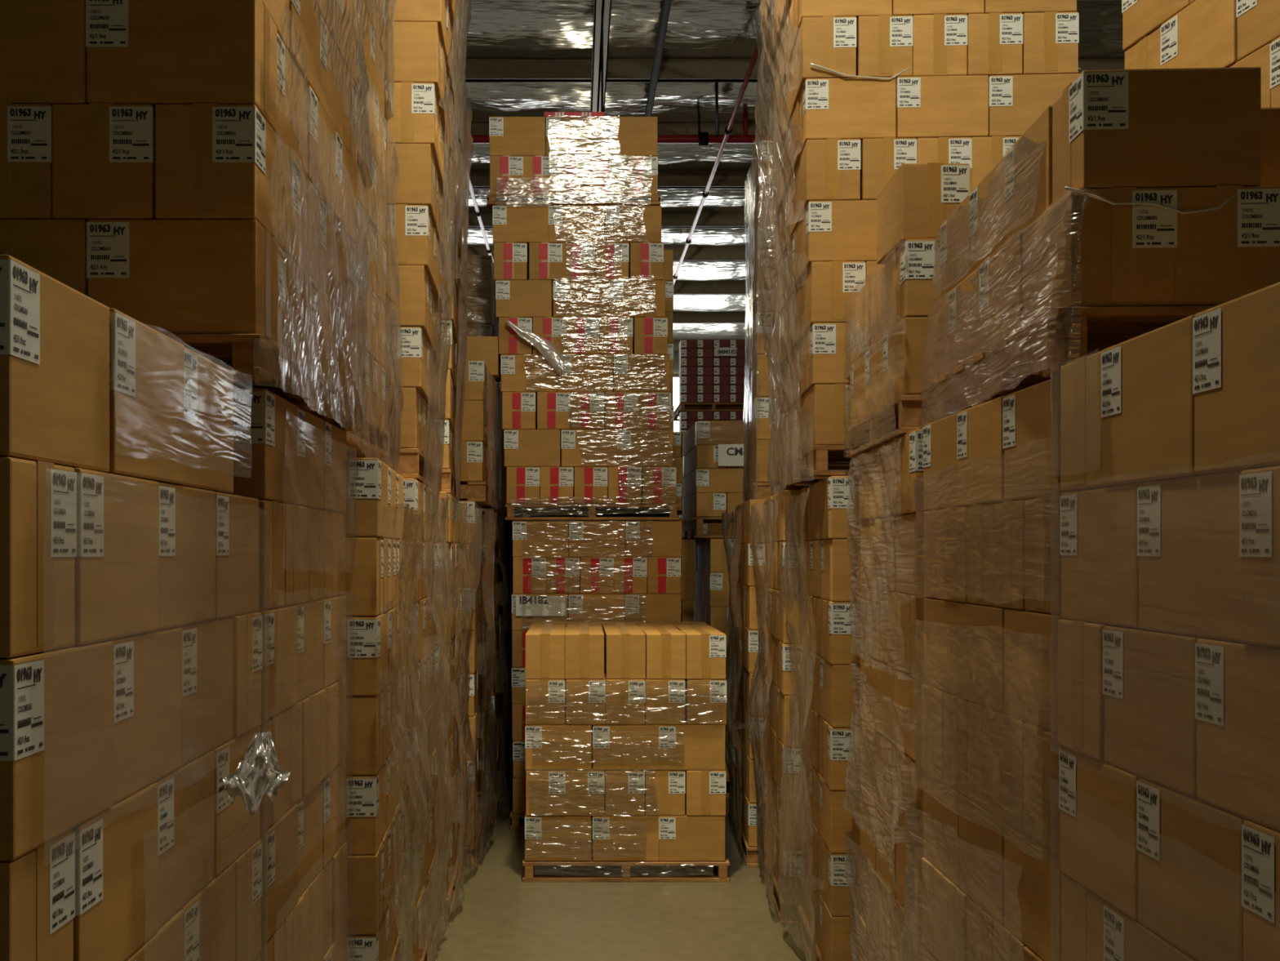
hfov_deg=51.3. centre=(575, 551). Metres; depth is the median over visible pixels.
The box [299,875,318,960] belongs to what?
carton
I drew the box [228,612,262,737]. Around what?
carton
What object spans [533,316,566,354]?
carton
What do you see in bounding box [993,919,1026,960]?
carton
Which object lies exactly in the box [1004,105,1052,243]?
carton
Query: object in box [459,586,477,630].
carton
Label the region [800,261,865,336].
carton
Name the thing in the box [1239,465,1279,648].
carton
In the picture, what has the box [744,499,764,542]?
carton
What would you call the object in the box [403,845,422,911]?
carton
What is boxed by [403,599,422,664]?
carton
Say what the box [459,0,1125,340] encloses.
ceiling
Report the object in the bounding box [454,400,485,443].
carton
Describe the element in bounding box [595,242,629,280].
carton
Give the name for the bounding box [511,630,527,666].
carton
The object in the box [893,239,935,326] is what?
carton
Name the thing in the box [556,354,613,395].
carton
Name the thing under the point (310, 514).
carton
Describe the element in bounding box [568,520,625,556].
carton
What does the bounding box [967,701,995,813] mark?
carton
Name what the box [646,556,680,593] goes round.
carton
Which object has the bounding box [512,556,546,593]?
carton
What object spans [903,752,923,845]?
carton
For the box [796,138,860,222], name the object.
carton
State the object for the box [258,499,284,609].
carton
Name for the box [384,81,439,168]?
carton
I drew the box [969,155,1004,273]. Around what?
carton
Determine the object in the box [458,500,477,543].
carton
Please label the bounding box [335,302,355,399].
carton
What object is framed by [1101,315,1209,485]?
carton
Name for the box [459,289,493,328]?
carton
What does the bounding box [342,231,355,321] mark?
carton
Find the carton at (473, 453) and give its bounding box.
[454,440,486,484]
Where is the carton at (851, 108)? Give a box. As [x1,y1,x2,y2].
[800,77,896,154]
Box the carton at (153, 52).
[85,0,277,132]
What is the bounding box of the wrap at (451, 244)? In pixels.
[422,0,471,506]
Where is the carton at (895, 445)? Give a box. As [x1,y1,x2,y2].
[889,435,905,515]
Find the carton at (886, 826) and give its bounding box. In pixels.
[875,801,897,897]
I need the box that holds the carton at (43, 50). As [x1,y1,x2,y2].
[0,0,88,105]
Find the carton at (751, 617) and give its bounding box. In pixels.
[744,584,764,629]
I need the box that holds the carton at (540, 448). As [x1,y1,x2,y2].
[503,429,560,467]
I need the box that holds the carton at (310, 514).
[303,506,318,602]
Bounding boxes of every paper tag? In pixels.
[515,595,565,615]
[715,347,737,355]
[718,444,743,466]
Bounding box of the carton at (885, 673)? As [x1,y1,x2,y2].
[875,660,896,744]
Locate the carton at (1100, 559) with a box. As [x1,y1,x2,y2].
[1060,483,1139,628]
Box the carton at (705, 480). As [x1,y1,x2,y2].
[693,468,743,493]
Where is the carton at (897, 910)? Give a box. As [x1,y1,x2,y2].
[891,894,905,960]
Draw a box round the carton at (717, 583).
[706,572,736,606]
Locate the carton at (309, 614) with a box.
[293,599,323,702]
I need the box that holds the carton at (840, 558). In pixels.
[820,538,863,601]
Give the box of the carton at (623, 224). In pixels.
[604,205,661,249]
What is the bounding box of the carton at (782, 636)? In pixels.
[777,590,802,644]
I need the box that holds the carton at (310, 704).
[299,692,319,796]
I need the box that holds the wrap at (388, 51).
[346,0,404,473]
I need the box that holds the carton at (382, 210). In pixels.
[369,157,386,243]
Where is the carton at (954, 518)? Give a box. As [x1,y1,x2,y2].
[942,506,967,602]
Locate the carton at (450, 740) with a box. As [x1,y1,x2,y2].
[448,736,451,778]
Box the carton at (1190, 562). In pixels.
[1137,471,1241,642]
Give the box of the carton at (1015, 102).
[987,73,1080,137]
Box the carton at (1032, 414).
[1003,376,1068,501]
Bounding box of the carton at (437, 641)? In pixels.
[434,593,442,644]
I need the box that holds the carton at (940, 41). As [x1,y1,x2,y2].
[911,13,967,76]
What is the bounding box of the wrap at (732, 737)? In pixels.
[721,507,742,856]
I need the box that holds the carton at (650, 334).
[632,316,667,354]
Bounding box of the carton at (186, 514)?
[158,481,215,630]
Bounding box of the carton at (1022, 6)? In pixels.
[983,0,1076,14]
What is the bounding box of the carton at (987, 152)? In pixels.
[971,136,1020,191]
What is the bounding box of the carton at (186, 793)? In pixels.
[152,750,213,928]
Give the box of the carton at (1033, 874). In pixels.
[1004,821,1062,960]
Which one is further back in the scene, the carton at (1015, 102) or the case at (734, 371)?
the case at (734, 371)
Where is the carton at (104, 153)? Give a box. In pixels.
[52,102,156,222]
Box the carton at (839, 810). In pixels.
[819,775,861,853]
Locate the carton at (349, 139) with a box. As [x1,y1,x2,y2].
[343,63,356,164]
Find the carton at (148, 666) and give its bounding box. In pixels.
[105,626,182,803]
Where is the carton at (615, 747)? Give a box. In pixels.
[592,723,659,769]
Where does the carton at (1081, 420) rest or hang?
on the carton at (1100, 559)
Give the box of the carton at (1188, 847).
[1136,776,1249,960]
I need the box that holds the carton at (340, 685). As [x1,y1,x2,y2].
[332,677,346,768]
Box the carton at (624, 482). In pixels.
[607,466,641,504]
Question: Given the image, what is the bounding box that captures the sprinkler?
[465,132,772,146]
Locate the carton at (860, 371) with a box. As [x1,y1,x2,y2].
[849,353,865,425]
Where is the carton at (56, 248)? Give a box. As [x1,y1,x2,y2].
[0,219,88,296]
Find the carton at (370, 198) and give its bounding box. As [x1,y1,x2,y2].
[355,137,372,220]
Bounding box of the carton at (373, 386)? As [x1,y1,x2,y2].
[368,354,377,422]
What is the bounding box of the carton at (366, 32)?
[355,0,370,83]
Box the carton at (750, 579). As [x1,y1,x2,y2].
[746,542,764,586]
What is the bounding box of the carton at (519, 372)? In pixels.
[500,354,557,395]
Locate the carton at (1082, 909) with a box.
[1062,872,1106,960]
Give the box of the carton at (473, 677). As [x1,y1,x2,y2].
[459,669,476,716]
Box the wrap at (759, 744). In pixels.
[746,500,777,911]
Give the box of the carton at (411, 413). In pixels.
[384,386,420,451]
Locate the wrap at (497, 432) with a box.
[484,368,501,511]
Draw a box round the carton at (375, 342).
[369,292,385,368]
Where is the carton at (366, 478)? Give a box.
[342,457,387,537]
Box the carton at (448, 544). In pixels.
[435,542,450,593]
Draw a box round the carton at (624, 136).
[601,116,657,156]
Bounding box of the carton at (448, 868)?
[435,848,450,898]
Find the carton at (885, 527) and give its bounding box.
[875,515,896,591]
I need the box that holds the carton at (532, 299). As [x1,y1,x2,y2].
[495,280,552,322]
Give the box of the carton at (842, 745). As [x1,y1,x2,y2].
[823,720,861,790]
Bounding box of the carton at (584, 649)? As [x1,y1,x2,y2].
[564,630,604,679]
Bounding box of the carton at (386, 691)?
[382,683,390,764]
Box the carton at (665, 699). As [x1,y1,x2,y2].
[644,677,685,724]
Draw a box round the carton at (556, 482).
[540,466,573,504]
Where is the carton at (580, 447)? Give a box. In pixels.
[560,429,617,468]
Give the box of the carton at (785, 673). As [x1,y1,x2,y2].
[779,641,803,695]
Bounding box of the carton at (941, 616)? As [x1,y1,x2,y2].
[924,597,961,696]
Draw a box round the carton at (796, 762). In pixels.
[779,740,800,797]
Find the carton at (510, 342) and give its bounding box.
[498,316,533,356]
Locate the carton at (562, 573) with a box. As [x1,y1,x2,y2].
[546,556,579,593]
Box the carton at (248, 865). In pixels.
[233,839,262,960]
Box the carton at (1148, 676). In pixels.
[1102,625,1208,797]
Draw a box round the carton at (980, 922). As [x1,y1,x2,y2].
[967,896,994,960]
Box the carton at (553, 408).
[537,391,570,430]
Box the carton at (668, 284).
[665,280,673,311]
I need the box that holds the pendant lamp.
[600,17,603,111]
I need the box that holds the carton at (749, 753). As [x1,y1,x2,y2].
[746,712,764,759]
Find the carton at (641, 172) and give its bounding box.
[623,155,657,195]
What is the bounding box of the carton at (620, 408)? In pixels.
[604,391,638,429]
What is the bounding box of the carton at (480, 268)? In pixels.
[462,255,494,297]
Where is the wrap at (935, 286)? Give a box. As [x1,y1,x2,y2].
[920,150,1064,429]
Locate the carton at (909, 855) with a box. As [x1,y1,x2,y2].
[896,822,924,928]
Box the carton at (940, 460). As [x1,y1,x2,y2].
[922,413,964,511]
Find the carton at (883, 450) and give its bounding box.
[878,441,892,517]
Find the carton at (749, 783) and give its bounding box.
[744,751,764,803]
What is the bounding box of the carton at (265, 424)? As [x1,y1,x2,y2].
[226,388,297,504]
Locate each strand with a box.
[809,62,910,80]
[1064,186,1234,214]
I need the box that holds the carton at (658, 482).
[640,466,675,504]
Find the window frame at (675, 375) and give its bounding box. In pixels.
[672,373,679,377]
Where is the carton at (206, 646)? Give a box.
[176,617,232,765]
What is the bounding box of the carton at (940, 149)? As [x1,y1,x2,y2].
[916,137,972,193]
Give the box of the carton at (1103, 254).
[1022,186,1177,327]
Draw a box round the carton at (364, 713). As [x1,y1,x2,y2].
[345,690,382,775]
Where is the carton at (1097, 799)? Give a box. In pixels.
[1058,746,1141,920]
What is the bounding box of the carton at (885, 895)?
[879,877,892,960]
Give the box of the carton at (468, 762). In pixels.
[459,755,476,803]
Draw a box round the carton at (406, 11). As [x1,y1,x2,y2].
[387,0,446,54]
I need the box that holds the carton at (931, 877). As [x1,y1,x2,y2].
[921,857,944,960]
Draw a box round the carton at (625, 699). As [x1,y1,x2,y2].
[604,673,645,724]
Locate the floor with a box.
[430,782,808,960]
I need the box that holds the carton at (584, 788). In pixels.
[564,760,604,815]
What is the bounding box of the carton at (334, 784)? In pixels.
[322,759,345,867]
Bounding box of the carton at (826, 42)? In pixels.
[792,16,856,106]
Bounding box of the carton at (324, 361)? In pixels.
[308,276,335,386]
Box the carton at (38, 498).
[0,457,76,657]
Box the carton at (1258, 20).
[1235,0,1279,60]
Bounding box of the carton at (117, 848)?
[72,782,158,960]
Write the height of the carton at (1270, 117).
0.228 m
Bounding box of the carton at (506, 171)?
[489,155,523,195]
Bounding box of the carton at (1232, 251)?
[1174,185,1279,306]
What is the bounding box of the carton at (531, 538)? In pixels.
[512,520,568,556]
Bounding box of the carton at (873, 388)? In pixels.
[865,336,884,416]
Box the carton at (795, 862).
[780,845,802,900]
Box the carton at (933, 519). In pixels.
[924,509,942,599]
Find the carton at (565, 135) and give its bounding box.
[546,116,601,164]
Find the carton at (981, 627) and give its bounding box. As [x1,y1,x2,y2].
[959,602,1006,713]
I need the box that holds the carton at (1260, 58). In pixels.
[1228,43,1271,107]
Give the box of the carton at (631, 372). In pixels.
[613,354,669,391]
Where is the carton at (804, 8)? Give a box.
[795,0,892,36]
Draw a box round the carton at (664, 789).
[644,769,685,815]
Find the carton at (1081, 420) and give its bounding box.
[1060,350,1115,491]
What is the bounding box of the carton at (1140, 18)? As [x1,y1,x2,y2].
[1121,0,1191,50]
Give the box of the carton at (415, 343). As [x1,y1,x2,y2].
[384,325,427,396]
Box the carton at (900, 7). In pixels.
[892,0,984,16]
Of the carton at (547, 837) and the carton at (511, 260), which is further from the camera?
the carton at (511, 260)
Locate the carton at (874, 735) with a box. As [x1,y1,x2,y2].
[870,725,880,803]
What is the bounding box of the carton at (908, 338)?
[883,316,933,405]
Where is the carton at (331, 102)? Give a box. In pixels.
[319,15,343,142]
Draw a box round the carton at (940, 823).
[923,770,960,886]
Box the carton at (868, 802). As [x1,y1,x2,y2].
[859,783,877,871]
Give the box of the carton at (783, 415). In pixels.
[780,412,786,465]
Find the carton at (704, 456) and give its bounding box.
[692,444,726,471]
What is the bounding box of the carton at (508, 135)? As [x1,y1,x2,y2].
[488,116,546,155]
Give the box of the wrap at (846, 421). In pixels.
[843,243,897,457]
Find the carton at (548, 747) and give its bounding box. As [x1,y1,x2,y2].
[524,720,591,769]
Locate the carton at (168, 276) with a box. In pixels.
[86,219,278,348]
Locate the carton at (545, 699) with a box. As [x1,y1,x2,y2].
[525,679,565,724]
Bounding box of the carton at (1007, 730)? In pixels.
[992,711,1026,831]
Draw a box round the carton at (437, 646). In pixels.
[435,644,451,688]
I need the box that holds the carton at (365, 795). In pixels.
[345,760,386,854]
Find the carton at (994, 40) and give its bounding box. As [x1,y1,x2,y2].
[966,13,1022,76]
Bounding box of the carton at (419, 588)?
[404,540,421,601]
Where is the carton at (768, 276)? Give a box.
[753,267,776,319]
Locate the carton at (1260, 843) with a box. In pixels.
[1241,819,1279,960]
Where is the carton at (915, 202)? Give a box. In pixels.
[876,162,969,264]
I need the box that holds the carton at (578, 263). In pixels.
[561,242,595,279]
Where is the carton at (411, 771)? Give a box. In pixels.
[403,724,422,787]
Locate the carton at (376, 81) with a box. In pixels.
[370,23,384,117]
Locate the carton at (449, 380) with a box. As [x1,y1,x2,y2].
[435,368,452,422]
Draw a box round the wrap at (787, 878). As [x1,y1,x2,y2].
[777,488,817,960]
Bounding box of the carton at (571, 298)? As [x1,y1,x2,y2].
[552,280,608,319]
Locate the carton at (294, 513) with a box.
[284,502,303,606]
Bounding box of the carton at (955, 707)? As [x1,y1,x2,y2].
[943,692,969,796]
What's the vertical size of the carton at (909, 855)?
0.234 m
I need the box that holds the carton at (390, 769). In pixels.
[386,743,395,830]
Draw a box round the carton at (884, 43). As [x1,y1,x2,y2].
[856,14,912,79]
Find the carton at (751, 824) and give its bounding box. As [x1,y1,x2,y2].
[746,796,762,846]
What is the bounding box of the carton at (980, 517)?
[967,502,995,606]
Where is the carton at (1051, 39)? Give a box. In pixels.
[1021,11,1079,75]
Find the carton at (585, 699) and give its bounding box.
[565,676,605,724]
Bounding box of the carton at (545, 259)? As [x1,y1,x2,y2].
[528,242,562,286]
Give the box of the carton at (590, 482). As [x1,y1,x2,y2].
[574,466,607,504]
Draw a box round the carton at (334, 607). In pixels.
[321,595,346,688]
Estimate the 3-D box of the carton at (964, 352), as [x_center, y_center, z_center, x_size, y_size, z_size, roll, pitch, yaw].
[1.092,-0.586,3.401,0.200,0.228,0.337,0,0,3]
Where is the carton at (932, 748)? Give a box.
[921,684,946,782]
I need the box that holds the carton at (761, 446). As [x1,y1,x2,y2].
[752,439,782,484]
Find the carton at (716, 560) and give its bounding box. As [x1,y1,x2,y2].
[706,537,735,572]
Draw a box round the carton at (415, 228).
[386,204,434,282]
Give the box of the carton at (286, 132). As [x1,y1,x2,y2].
[276,33,306,175]
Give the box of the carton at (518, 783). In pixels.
[512,777,525,813]
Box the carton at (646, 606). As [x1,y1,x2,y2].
[624,592,680,622]
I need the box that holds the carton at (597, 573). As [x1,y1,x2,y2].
[580,556,613,593]
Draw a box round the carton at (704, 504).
[692,492,726,517]
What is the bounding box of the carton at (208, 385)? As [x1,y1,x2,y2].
[178,346,233,493]
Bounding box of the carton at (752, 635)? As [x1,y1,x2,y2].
[746,627,765,672]
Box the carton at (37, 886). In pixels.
[0,828,75,960]
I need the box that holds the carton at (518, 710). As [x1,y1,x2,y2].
[511,703,525,740]
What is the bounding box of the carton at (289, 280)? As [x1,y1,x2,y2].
[276,245,308,366]
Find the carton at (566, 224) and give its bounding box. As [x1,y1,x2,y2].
[548,205,604,244]
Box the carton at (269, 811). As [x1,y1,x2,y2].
[259,711,284,832]
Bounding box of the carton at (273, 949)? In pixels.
[260,920,284,960]
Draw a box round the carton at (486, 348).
[466,336,501,382]
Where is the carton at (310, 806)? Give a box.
[294,780,322,897]
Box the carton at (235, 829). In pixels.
[211,725,259,876]
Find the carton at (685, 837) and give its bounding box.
[658,812,724,861]
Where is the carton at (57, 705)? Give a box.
[0,640,114,860]
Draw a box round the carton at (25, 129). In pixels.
[0,102,54,219]
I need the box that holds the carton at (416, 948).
[404,898,420,960]
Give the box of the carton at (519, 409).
[502,391,537,430]
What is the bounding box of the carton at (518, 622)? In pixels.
[511,593,568,630]
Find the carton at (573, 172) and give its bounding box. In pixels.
[556,155,590,195]
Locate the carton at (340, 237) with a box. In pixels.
[320,198,342,310]
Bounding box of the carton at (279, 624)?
[253,604,297,721]
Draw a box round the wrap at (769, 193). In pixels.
[751,0,805,495]
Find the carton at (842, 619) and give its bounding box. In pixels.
[825,600,861,664]
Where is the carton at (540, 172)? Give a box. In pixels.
[523,155,556,195]
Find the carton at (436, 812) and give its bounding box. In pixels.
[435,801,437,825]
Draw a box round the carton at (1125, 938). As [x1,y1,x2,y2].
[1103,902,1197,960]
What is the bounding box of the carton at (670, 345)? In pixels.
[667,342,673,373]
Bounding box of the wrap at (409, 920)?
[382,502,433,960]
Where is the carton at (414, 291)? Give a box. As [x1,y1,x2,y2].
[384,265,428,333]
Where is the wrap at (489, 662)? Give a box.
[480,508,497,853]
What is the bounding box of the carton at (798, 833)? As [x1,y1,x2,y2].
[777,785,801,848]
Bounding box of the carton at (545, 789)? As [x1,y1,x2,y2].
[525,769,565,815]
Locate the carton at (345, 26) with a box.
[333,0,356,86]
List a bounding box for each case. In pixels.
[679,339,697,351]
[679,348,697,359]
[679,357,697,368]
[679,366,697,377]
[679,375,697,386]
[679,384,697,395]
[679,393,697,403]
[679,411,697,422]
[679,420,697,431]
[697,339,713,348]
[697,348,713,357]
[697,357,713,366]
[697,366,713,375]
[697,375,713,384]
[697,384,713,393]
[697,393,713,402]
[697,411,713,420]
[713,339,729,348]
[713,348,729,357]
[713,357,729,366]
[713,366,729,375]
[713,375,729,384]
[713,384,729,393]
[713,393,729,402]
[713,411,729,420]
[729,339,745,348]
[729,348,745,357]
[729,357,745,366]
[729,366,744,375]
[729,375,744,384]
[729,384,744,393]
[729,393,744,402]
[729,411,745,420]
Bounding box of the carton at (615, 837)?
[591,808,658,861]
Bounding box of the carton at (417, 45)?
[385,21,441,99]
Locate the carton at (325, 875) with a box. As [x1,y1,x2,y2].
[316,857,332,960]
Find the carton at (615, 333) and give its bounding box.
[599,316,633,355]
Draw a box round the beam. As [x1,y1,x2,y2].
[456,57,1124,82]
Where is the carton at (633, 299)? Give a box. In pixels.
[608,280,665,322]
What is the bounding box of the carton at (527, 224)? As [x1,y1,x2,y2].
[492,204,548,249]
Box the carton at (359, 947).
[346,909,386,960]
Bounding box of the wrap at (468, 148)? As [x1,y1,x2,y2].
[453,84,473,502]
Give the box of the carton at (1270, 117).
[1258,107,1279,186]
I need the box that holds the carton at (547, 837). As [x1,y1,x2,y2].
[524,813,591,861]
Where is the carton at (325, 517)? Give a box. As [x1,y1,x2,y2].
[317,509,332,599]
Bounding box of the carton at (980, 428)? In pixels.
[956,395,1004,506]
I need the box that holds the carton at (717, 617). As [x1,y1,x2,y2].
[706,604,735,640]
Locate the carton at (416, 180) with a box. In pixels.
[385,143,435,217]
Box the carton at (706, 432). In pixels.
[694,420,745,446]
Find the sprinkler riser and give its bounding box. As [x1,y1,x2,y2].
[742,116,747,135]
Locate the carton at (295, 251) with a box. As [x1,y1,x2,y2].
[288,155,320,285]
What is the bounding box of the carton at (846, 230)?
[802,200,876,271]
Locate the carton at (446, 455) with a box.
[435,418,450,469]
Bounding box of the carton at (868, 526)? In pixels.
[860,519,875,588]
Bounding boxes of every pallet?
[163,333,360,431]
[306,408,390,457]
[346,448,436,490]
[419,915,436,960]
[436,469,457,499]
[439,856,458,921]
[460,481,497,507]
[460,499,503,511]
[463,809,484,865]
[481,779,504,823]
[486,195,660,242]
[502,508,528,514]
[505,504,679,522]
[510,805,591,829]
[522,815,729,881]
[528,498,657,513]
[674,402,743,421]
[676,508,682,519]
[681,516,735,539]
[725,777,729,797]
[733,809,764,866]
[745,482,805,501]
[762,850,802,924]
[778,444,858,490]
[797,906,823,960]
[846,395,972,457]
[922,305,1217,426]
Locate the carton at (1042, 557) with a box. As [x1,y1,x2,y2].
[1024,495,1061,614]
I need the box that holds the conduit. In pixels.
[644,0,671,116]
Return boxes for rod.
[697,115,700,137]
[715,80,718,137]
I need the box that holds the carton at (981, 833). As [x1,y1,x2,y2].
[959,793,1004,925]
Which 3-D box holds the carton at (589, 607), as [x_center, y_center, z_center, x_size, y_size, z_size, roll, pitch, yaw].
[0.124,0.360,8.072,0.337,0.219,0.200,0,0,0]
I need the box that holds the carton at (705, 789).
[684,769,726,815]
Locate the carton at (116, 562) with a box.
[73,467,158,645]
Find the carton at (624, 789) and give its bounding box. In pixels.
[604,769,644,815]
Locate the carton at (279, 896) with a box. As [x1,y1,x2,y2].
[258,804,297,943]
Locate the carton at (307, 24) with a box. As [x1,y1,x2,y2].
[288,0,319,101]
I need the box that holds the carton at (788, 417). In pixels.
[786,404,795,461]
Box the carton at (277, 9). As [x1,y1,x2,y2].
[261,0,288,50]
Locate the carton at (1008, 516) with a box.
[993,499,1025,609]
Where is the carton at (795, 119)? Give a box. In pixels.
[788,97,800,178]
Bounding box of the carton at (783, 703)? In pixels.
[777,688,800,746]
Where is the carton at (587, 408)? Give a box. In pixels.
[570,391,604,429]
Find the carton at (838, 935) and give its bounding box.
[819,893,858,960]
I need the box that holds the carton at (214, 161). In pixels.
[155,102,291,255]
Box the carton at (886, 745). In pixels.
[880,733,892,816]
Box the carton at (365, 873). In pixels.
[346,840,383,934]
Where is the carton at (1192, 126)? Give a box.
[1052,66,1261,205]
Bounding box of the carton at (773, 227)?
[755,225,775,272]
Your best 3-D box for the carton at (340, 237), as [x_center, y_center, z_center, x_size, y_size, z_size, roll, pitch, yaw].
[-0.736,-0.774,3.477,0.200,0.227,0.337,0,0,0]
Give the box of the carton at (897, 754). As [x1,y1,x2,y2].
[892,742,903,829]
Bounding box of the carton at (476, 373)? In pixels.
[459,360,487,404]
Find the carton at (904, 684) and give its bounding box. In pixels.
[894,669,925,760]
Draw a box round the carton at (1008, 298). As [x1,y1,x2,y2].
[979,231,1022,352]
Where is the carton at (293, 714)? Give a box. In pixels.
[282,701,302,813]
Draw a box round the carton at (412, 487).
[403,478,422,540]
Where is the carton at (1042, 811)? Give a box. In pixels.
[1023,722,1062,853]
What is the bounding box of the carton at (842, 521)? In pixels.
[824,475,861,538]
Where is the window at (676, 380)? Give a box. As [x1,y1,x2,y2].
[672,377,679,431]
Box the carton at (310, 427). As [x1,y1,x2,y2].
[296,406,324,509]
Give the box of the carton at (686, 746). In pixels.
[658,721,724,769]
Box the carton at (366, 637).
[344,612,387,696]
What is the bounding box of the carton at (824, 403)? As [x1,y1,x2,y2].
[804,383,849,450]
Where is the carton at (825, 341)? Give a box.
[806,322,849,389]
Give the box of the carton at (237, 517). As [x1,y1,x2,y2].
[214,491,258,619]
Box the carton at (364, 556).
[343,537,383,616]
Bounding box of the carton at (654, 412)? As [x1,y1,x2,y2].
[637,391,671,429]
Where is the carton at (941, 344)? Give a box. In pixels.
[933,292,949,382]
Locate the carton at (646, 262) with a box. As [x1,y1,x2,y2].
[628,242,663,279]
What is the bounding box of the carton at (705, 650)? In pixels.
[681,630,726,679]
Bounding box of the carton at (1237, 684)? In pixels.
[1195,638,1279,831]
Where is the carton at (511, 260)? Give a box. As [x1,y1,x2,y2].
[493,242,528,283]
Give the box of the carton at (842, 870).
[825,843,861,915]
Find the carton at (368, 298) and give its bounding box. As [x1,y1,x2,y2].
[355,284,372,354]
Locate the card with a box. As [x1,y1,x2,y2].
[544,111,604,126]
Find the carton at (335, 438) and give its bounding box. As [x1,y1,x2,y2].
[322,420,346,512]
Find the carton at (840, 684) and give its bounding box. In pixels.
[820,657,861,727]
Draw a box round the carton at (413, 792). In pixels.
[403,786,420,849]
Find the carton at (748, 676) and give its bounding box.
[744,668,764,715]
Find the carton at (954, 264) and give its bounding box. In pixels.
[940,193,970,297]
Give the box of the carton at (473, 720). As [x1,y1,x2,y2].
[459,712,477,759]
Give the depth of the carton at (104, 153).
2.63 m
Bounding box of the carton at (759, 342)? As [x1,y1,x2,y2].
[755,311,775,357]
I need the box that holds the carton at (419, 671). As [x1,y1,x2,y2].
[403,660,420,726]
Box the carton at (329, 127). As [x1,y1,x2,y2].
[306,84,335,214]
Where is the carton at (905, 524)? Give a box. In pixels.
[896,513,924,595]
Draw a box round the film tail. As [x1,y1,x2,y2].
[505,318,564,376]
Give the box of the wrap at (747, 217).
[742,139,757,502]
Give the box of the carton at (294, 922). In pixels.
[284,896,303,960]
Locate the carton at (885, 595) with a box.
[880,590,892,666]
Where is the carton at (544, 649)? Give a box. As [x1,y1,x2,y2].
[525,630,564,679]
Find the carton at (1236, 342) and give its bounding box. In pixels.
[1192,281,1279,474]
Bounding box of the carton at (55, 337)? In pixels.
[0,254,109,472]
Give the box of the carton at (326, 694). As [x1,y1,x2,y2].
[316,684,334,782]
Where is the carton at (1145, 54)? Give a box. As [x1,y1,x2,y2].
[1124,26,1161,69]
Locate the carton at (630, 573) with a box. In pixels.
[613,556,647,593]
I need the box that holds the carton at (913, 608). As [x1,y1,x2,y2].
[902,594,925,679]
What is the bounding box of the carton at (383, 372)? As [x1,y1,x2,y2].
[376,361,385,428]
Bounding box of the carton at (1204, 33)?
[1160,0,1239,68]
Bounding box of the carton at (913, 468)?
[902,429,923,514]
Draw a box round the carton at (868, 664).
[860,652,877,728]
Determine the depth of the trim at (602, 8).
14.09 m
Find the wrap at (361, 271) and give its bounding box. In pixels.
[270,0,373,438]
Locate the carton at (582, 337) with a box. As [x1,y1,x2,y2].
[565,316,599,354]
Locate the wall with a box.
[522,350,858,516]
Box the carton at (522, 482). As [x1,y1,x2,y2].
[506,466,540,504]
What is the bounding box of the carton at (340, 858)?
[331,840,346,942]
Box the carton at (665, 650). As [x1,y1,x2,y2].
[643,630,685,679]
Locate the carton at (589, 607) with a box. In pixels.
[568,592,624,622]
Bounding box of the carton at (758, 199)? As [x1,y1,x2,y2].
[755,182,775,233]
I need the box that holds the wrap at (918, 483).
[913,479,946,807]
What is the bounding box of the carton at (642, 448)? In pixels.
[617,429,672,468]
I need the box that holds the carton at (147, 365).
[106,308,184,484]
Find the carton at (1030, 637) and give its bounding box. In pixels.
[1004,608,1064,733]
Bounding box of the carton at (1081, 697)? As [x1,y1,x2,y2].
[1057,618,1112,761]
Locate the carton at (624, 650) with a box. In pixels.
[604,630,645,679]
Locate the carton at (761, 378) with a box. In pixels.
[752,354,777,402]
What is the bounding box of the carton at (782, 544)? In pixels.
[779,541,801,592]
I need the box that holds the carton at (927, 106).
[895,75,988,138]
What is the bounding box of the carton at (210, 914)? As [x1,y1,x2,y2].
[178,862,235,960]
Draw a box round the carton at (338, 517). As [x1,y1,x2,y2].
[331,511,345,596]
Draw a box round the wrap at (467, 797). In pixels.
[451,501,482,909]
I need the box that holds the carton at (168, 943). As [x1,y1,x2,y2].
[125,910,185,960]
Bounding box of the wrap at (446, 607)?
[421,489,454,960]
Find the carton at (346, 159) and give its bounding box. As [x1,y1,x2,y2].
[335,129,356,244]
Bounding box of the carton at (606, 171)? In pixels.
[590,155,624,195]
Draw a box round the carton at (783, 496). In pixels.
[776,489,800,541]
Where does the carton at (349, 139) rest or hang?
on the carton at (346, 159)
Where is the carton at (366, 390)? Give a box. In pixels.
[361,351,368,417]
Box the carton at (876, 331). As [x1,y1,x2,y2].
[871,269,882,346]
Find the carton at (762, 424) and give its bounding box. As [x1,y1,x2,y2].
[754,396,777,442]
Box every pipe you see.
[467,171,493,262]
[673,0,773,285]
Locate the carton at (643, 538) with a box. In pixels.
[625,520,681,556]
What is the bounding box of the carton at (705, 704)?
[684,678,726,724]
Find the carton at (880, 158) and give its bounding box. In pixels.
[859,137,916,199]
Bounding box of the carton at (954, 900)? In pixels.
[942,875,968,960]
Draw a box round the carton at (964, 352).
[948,266,980,373]
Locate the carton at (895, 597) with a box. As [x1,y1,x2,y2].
[890,591,909,671]
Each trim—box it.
[462,212,748,228]
[462,247,745,262]
[465,122,772,134]
[469,170,753,188]
[471,0,1121,0]
[590,0,611,111]
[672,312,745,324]
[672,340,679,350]
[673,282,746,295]

